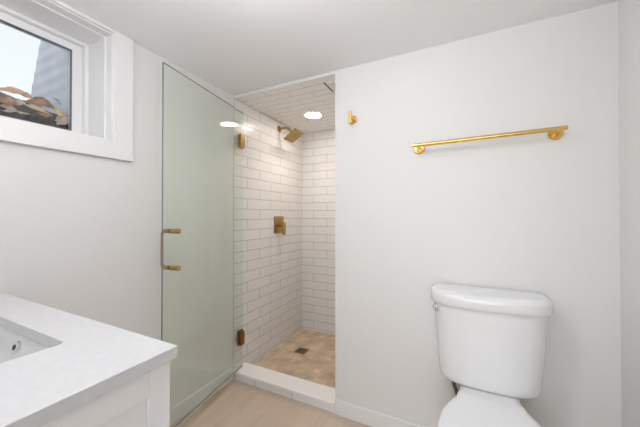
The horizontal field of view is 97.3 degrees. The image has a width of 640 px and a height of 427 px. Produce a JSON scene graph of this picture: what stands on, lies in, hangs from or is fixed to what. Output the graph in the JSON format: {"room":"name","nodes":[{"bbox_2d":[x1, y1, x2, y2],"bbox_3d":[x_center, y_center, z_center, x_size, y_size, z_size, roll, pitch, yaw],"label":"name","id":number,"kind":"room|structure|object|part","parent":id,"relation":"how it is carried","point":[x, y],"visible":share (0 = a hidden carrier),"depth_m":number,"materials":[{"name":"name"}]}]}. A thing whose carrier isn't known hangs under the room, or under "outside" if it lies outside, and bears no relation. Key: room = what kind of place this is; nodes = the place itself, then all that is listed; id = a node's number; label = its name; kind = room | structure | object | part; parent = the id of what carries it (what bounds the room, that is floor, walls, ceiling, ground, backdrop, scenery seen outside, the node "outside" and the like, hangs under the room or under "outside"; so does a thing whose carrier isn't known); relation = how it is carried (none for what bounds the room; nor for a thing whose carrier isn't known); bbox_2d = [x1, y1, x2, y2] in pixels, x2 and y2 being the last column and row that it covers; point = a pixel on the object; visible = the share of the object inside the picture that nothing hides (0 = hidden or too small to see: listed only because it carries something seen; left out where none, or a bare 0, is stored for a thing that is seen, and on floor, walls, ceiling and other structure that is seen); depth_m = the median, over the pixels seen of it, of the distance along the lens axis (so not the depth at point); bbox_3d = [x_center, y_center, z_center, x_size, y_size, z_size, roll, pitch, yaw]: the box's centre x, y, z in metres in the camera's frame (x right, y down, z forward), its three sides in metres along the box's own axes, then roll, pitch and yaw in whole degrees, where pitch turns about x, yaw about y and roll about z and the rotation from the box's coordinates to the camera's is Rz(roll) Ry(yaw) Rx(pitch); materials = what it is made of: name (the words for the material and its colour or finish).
{"room":"bathroom","nodes":[
{"label":"bathroom","id":0,"kind":"room"},
{"bbox_2d":[0,43,301,407],"bbox_3d":[-0.945,0.179,1.830,0.340,2.101,2.942,0,0,26],"label":"wall","id":1,"kind":"structure","parent":0,"point":[80,234],"depth_m":1.65,"materials":[{"name":"white paint"}]},
{"bbox_2d":[0,0,133,161],"bbox_3d":[-1.268,-0.569,1.067,0.278,0.613,0.924,0,0,26],"label":"window","id":2,"kind":"structure","parent":1,"relation":"in","point":[101,58],"depth_m":1.35,"materials":[{"name":"white paint"}]},
{"bbox_3d":[-1.369,-0.605,1.116,0.035,0.469,0.696,0,0,26],"label":"sash","id":3,"kind":"part","parent":2,"relation":"part of","materials":[{"name":"white paint"}]},
{"bbox_3d":[-1.362,-0.605,1.113,0.070,0.513,0.748,0,0,26],"label":"frame","id":4,"kind":"part","parent":2,"relation":"part of","materials":[{"name":"white paint"}]},
{"bbox_2d":[170,367,232,425],"bbox_3d":[-0.884,1.162,1.547,0.014,0.092,1.122,0,0,26],"label":"baseboard","id":5,"kind":"structure","parent":1,"relation":"attached to","point":[185,406],"depth_m":1.76,"materials":[{"name":"white paint"}]},
{"bbox_2d":[160,62,244,426],"bbox_3d":[-0.704,0.191,1.787,0.122,1.902,0.771,0,0,13],"label":"glass shower door","id":6,"kind":"structure","parent":1,"relation":"attached to","point":[241,137],"depth_m":1.46,"materials":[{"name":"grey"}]},
{"bbox_3d":[-0.808,0.186,1.472,0.058,0.213,0.023,0,0,17],"label":"door handle","id":7,"kind":"part","parent":6,"relation":"part of","materials":[{"name":"gold metal"}]},
{"bbox_3d":[-0.745,0.281,1.453,0.054,0.029,0.029,0,0,17],"label":"handle knob","id":8,"kind":"part","parent":6,"relation":"part of","materials":[{"name":"gold metal"}]},
{"bbox_3d":[-0.745,0.091,1.454,0.054,0.029,0.029,0,0,17],"label":"handle knob","id":9,"kind":"part","parent":6,"relation":"part of","materials":[{"name":"gold metal"}]},
{"bbox_2d":[233,98,233,369],"bbox_3d":[-0.636,0.149,2.072,0.004,1.998,0.006,0,0,26],"label":"trim","id":10,"kind":"structure","parent":1,"relation":"attached to","point":[233,98],"depth_m":2.07,"materials":[{"name":"grey tile"}]},
{"bbox_2d":[274,216,285,234],"bbox_3d":[-0.351,0.110,2.578,0.066,0.170,0.152,0,0,26],"label":"shower valve","id":11,"kind":"object","parent":1,"relation":"attached to","point":[279,224],"visible":1,"depth_m":2.56,"materials":[{"name":"gold metal"}]},
{"bbox_3d":[-0.330,0.138,2.568,0.018,0.114,0.042,0,0,26],"label":"valve lever","id":12,"kind":"part","parent":11,"relation":"part of","materials":[{"name":"gold metal"}]},
{"bbox_2d":[277,126,303,142],"bbox_3d":[-0.277,-0.733,2.551,0.228,0.157,0.148,0,0,26],"label":"shower fixture","id":13,"kind":"object","parent":1,"relation":"attached to","point":[295,134],"visible":1,"depth_m":2.54,"materials":[{"name":"gold metal"}]},
{"bbox_3d":[-0.306,-0.751,2.567,0.150,0.081,0.021,0,0,26],"label":"shower arm","id":14,"kind":"part","parent":13,"relation":"part of","materials":[{"name":"gold metal"}]},
{"bbox_2d":[170,379,370,426],"bbox_3d":[-0.106,1.232,0.787,2.280,0.060,1.825,0,0,26],"label":"floor","id":15,"kind":"structure","parent":0,"point":[237,404],"depth_m":1.70,"materials":[{"name":"beige wood"}]},
{"bbox_2d":[41,362,169,426],"bbox_3d":[-0.854,0.754,0.567,0.930,0.890,0.556,0,0,26],"label":"vanity cabinet","id":16,"kind":"object","parent":15,"relation":"on","point":[144,401],"visible":0.36,"depth_m":0.53,"materials":[{"name":"white paint"}]},
{"bbox_2d":[0,293,176,426],"bbox_3d":[-0.850,0.296,0.564,0.943,0.026,0.552,0,0,26],"label":"countertop","id":17,"kind":"structure","parent":16,"relation":"on","point":[86,359],"depth_m":0.54,"materials":[{"name":"white stone"}]},
{"bbox_2d":[0,326,49,363],"bbox_3d":[-0.837,0.375,0.590,0.530,0.132,0.351,0,0,26],"label":"sink basin","id":18,"kind":"object","parent":17,"relation":"in","point":[13,345],"visible":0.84,"depth_m":0.74,"materials":[{"name":"white ceramic"}]},
{"bbox_2d":[431,283,552,426],"bbox_3d":[0.629,0.775,1.015,0.472,0.856,0.754,0,0,26],"label":"toilet","id":19,"kind":"object","parent":15,"relation":"on","point":[492,341],"visible":1,"depth_m":1.17,"materials":[{"name":"white ceramic"}]},
{"bbox_3d":[0.586,0.769,0.928,0.374,0.026,0.560,0,0,26],"label":"seat","id":20,"kind":"part","parent":19,"relation":"part of","materials":[{"name":"white plastic"}]},
{"bbox_3d":[0.750,0.584,1.262,0.445,0.356,0.190,0,0,26],"label":"tank","id":21,"kind":"part","parent":19,"relation":"part of","materials":[{"name":"white ceramic"}]},
{"bbox_3d":[0.749,0.379,1.262,0.472,0.059,0.210,0,0,26],"label":"tank lid","id":22,"kind":"part","parent":19,"relation":"part of","materials":[{"name":"white ceramic"}]},
{"bbox_2d":[233,362,334,412],"bbox_3d":[-0.247,1.178,1.937,0.811,0.064,0.140,0,0,26],"label":"shower curb","id":23,"kind":"object","parent":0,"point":[320,396],"visible":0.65,"depth_m":1.89,"materials":[{"name":"tile"}]},
{"bbox_2d":[253,328,334,387],"bbox_3d":[-0.025,1.237,2.387,0.813,0.054,0.917,0,0,26],"label":"floor","id":24,"kind":"structure","parent":0,"point":[317,365],"depth_m":2.35,"materials":[{"name":"beige tile"}]},
{"bbox_2d":[294,347,309,354],"bbox_3d":[-0.161,1.209,2.481,0.104,0.003,0.104,0,0,26],"label":"shower drain","id":25,"kind":"object","parent":24,"relation":"on","point":[300,350],"visible":1,"depth_m":2.48,"materials":[{"name":"brown metal"}]},
{"bbox_2d":[302,129,334,334],"bbox_3d":[0.199,0.196,2.850,0.813,2.082,0.100,0,0,26],"label":"wall","id":26,"kind":"structure","parent":0,"point":[318,148],"depth_m":2.90,"materials":[{"name":"tile"}]},
{"bbox_2d":[59,0,618,133],"bbox_3d":[0.002,-0.905,1.316,2.540,0.099,2.842,0,0,26],"label":"ceiling","id":27,"kind":"structure","parent":0,"point":[237,47],"depth_m":1.36,"materials":[{"name":"white paint"}]},
{"bbox_2d":[304,111,322,118],"bbox_3d":[-0.059,-0.844,2.420,0.164,0.008,0.164,0,0,26],"label":"recessed light","id":28,"kind":"object","parent":27,"relation":"in","point":[312,114],"visible":1,"depth_m":2.40,"materials":[{"name":"white paint"}]},
{"bbox_2d":[324,80,334,92],"bbox_3d":[0.106,-0.847,1.877,0.111,0.010,0.148,0,0,26],"label":"ceiling vent","id":29,"kind":"object","parent":27,"relation":"in","point":[331,85],"visible":0.55,"depth_m":1.85,"materials":[{"name":"white plastic"}]},
{"bbox_2d":[234,1,620,426],"bbox_3d":[0.368,0.168,1.645,2.180,2.121,0.120,0,0,26],"label":"wall","id":30,"kind":"structure","parent":0,"point":[538,213],"depth_m":1.37,"materials":[{"name":"white paint"}]},
{"bbox_2d":[349,111,356,123],"bbox_3d":[0.190,-0.556,1.644,0.042,0.074,0.048,0,0,26],"label":"robe hook","id":31,"kind":"object","parent":30,"relation":"attached to","point":[352,119],"visible":1,"depth_m":1.63,"materials":[{"name":"gold metal"}]},
{"bbox_2d":[335,398,426,426],"bbox_3d":[0.659,1.161,1.421,1.266,0.092,0.014,0,0,26],"label":"baseboard","id":32,"kind":"structure","parent":30,"relation":"attached to","point":[351,411],"depth_m":1.60,"materials":[{"name":"white paint"}]},
{"bbox_2d":[452,381,457,394],"bbox_3d":[0.666,0.914,1.360,0.056,0.302,0.118,0,0,26],"label":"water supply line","id":33,"kind":"object","parent":30,"relation":"attached to","point":[453,383],"visible":0.12,"depth_m":1.32,"materials":[{"name":"grey metal"}]},
{"bbox_2d":[412,125,567,153],"bbox_3d":[0.769,-0.350,1.341,0.630,0.063,0.079,0,0,26],"label":"towel bar","id":34,"kind":"object","parent":30,"relation":"attached to","point":[554,133],"visible":1,"depth_m":1.28,"materials":[{"name":"gold metal"}]},
{"bbox_2d":[618,0,639,426],"bbox_3d":[0.873,0.169,0.314,0.100,2.101,1.825,0,0,26],"label":"wall","id":35,"kind":"structure","parent":0,"point":[628,10],"depth_m":1.09,"materials":[{"name":"white paint"}]},
{"label":"outside","id":36,"kind":"structure","parent":0,"visible":0},
{"bbox_2d":[0,92,67,128],"bbox_3d":[-2.102,-0.443,1.163,1.300,0.537,1.228,0,0,26],"label":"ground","id":37,"kind":"structure","parent":36,"point":[34,117],"depth_m":1.35,"materials":[{"name":"soil"}]},
{"bbox_2d":[0,104,17,112],"bbox_3d":[-1.353,-0.456,1.212,0.028,0.043,0.094,0,0,30],"label":"fallen leaf","id":38,"kind":"object","parent":37,"relation":"on","point":[10,108],"visible":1,"depth_m":1.22,"materials":[{"name":"beige plant"}]},
{"bbox_2d":[0,95,19,106],"bbox_3d":[-1.356,-0.490,1.209,0.030,0.047,0.100,0,0,32],"label":"fallen leaf","id":39,"kind":"object","parent":38,"relation":"on","point":[6,99],"visible":1,"depth_m":1.22,"materials":[{"name":"brown plant"}]},
{"bbox_2d":[0,87,24,93],"bbox_3d":[-1.358,-0.542,1.226,0.024,0.034,0.105,0,-1,43],"label":"fallen leaf","id":40,"kind":"object","parent":39,"relation":"on","point":[14,90],"visible":1,"depth_m":1.24,"materials":[{"name":"orange plant"}]},
{"bbox_2d":[14,98,25,104],"bbox_3d":[-1.343,-0.494,1.242,0.017,0.030,0.068,0,0,33],"label":"fallen leaf","id":41,"kind":"object","parent":37,"relation":"on","point":[20,102],"visible":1,"depth_m":1.25,"materials":[{"name":"beige plant"}]},
{"bbox_2d":[23,104,47,113],"bbox_3d":[-1.321,-0.486,1.296,0.020,0.032,0.141,0,0,26],"label":"fallen leaf","id":42,"kind":"object","parent":37,"relation":"on","point":[27,105],"visible":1,"depth_m":1.30,"materials":[{"name":"yellow plant"}]},
{"bbox_2d":[25,98,47,106],"bbox_3d":[-1.315,-0.516,1.298,0.023,0.042,0.094,0,0,33],"label":"fallen leaf","id":43,"kind":"object","parent":42,"relation":"on","point":[38,102],"visible":1,"depth_m":1.31,"materials":[{"name":"brown plant"}]},
{"bbox_2d":[31,96,49,103],"bbox_3d":[-1.321,-0.540,1.327,0.023,0.030,0.075,0,-1,40],"label":"fallen leaf","id":44,"kind":"object","parent":43,"relation":"on","point":[41,98],"visible":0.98,"depth_m":1.34,"materials":[{"name":"brown plant"}]},
{"bbox_2d":[20,92,32,98],"bbox_3d":[-1.355,-0.543,1.284,0.015,0.026,0.074,0,0,32],"label":"fallen leaf","id":45,"kind":"object","parent":44,"relation":"on","point":[27,95],"visible":0.68,"depth_m":1.29,"materials":[{"name":"orange plant"}]},
{"bbox_2d":[33,110,52,116],"bbox_3d":[-1.301,-0.471,1.325,0.015,0.032,0.075,0,0,28],"label":"fallen leaf","id":46,"kind":"object","parent":37,"relation":"on","point":[40,113],"visible":1,"depth_m":1.33,"materials":[{"name":"brown plant"}]},
{"bbox_2d":[52,103,62,115],"bbox_3d":[-1.279,-0.492,1.376,0.019,0.079,0.043,0,0,32],"label":"fallen leaf","id":47,"kind":"object","parent":37,"relation":"on","point":[58,112],"visible":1,"depth_m":1.37,"materials":[{"name":"yellow plant"}]},
{"bbox_2d":[55,115,68,124],"bbox_3d":[-1.260,-0.454,1.376,0.031,0.062,0.088,0,-1,42],"label":"fallen leaf","id":48,"kind":"object","parent":37,"relation":"on","point":[61,120],"visible":0.84,"depth_m":1.38,"materials":[{"name":"beige plant"}]},
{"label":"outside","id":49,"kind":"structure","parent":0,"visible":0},
{"bbox_2d":[29,40,68,114],"bbox_3d":[-1.608,-0.682,1.618,0.653,0.980,0.009,0,0,26],"label":"wall","id":50,"kind":"structure","parent":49,"point":[51,74],"depth_m":1.55,"materials":[{"name":"metal"}]}
]}

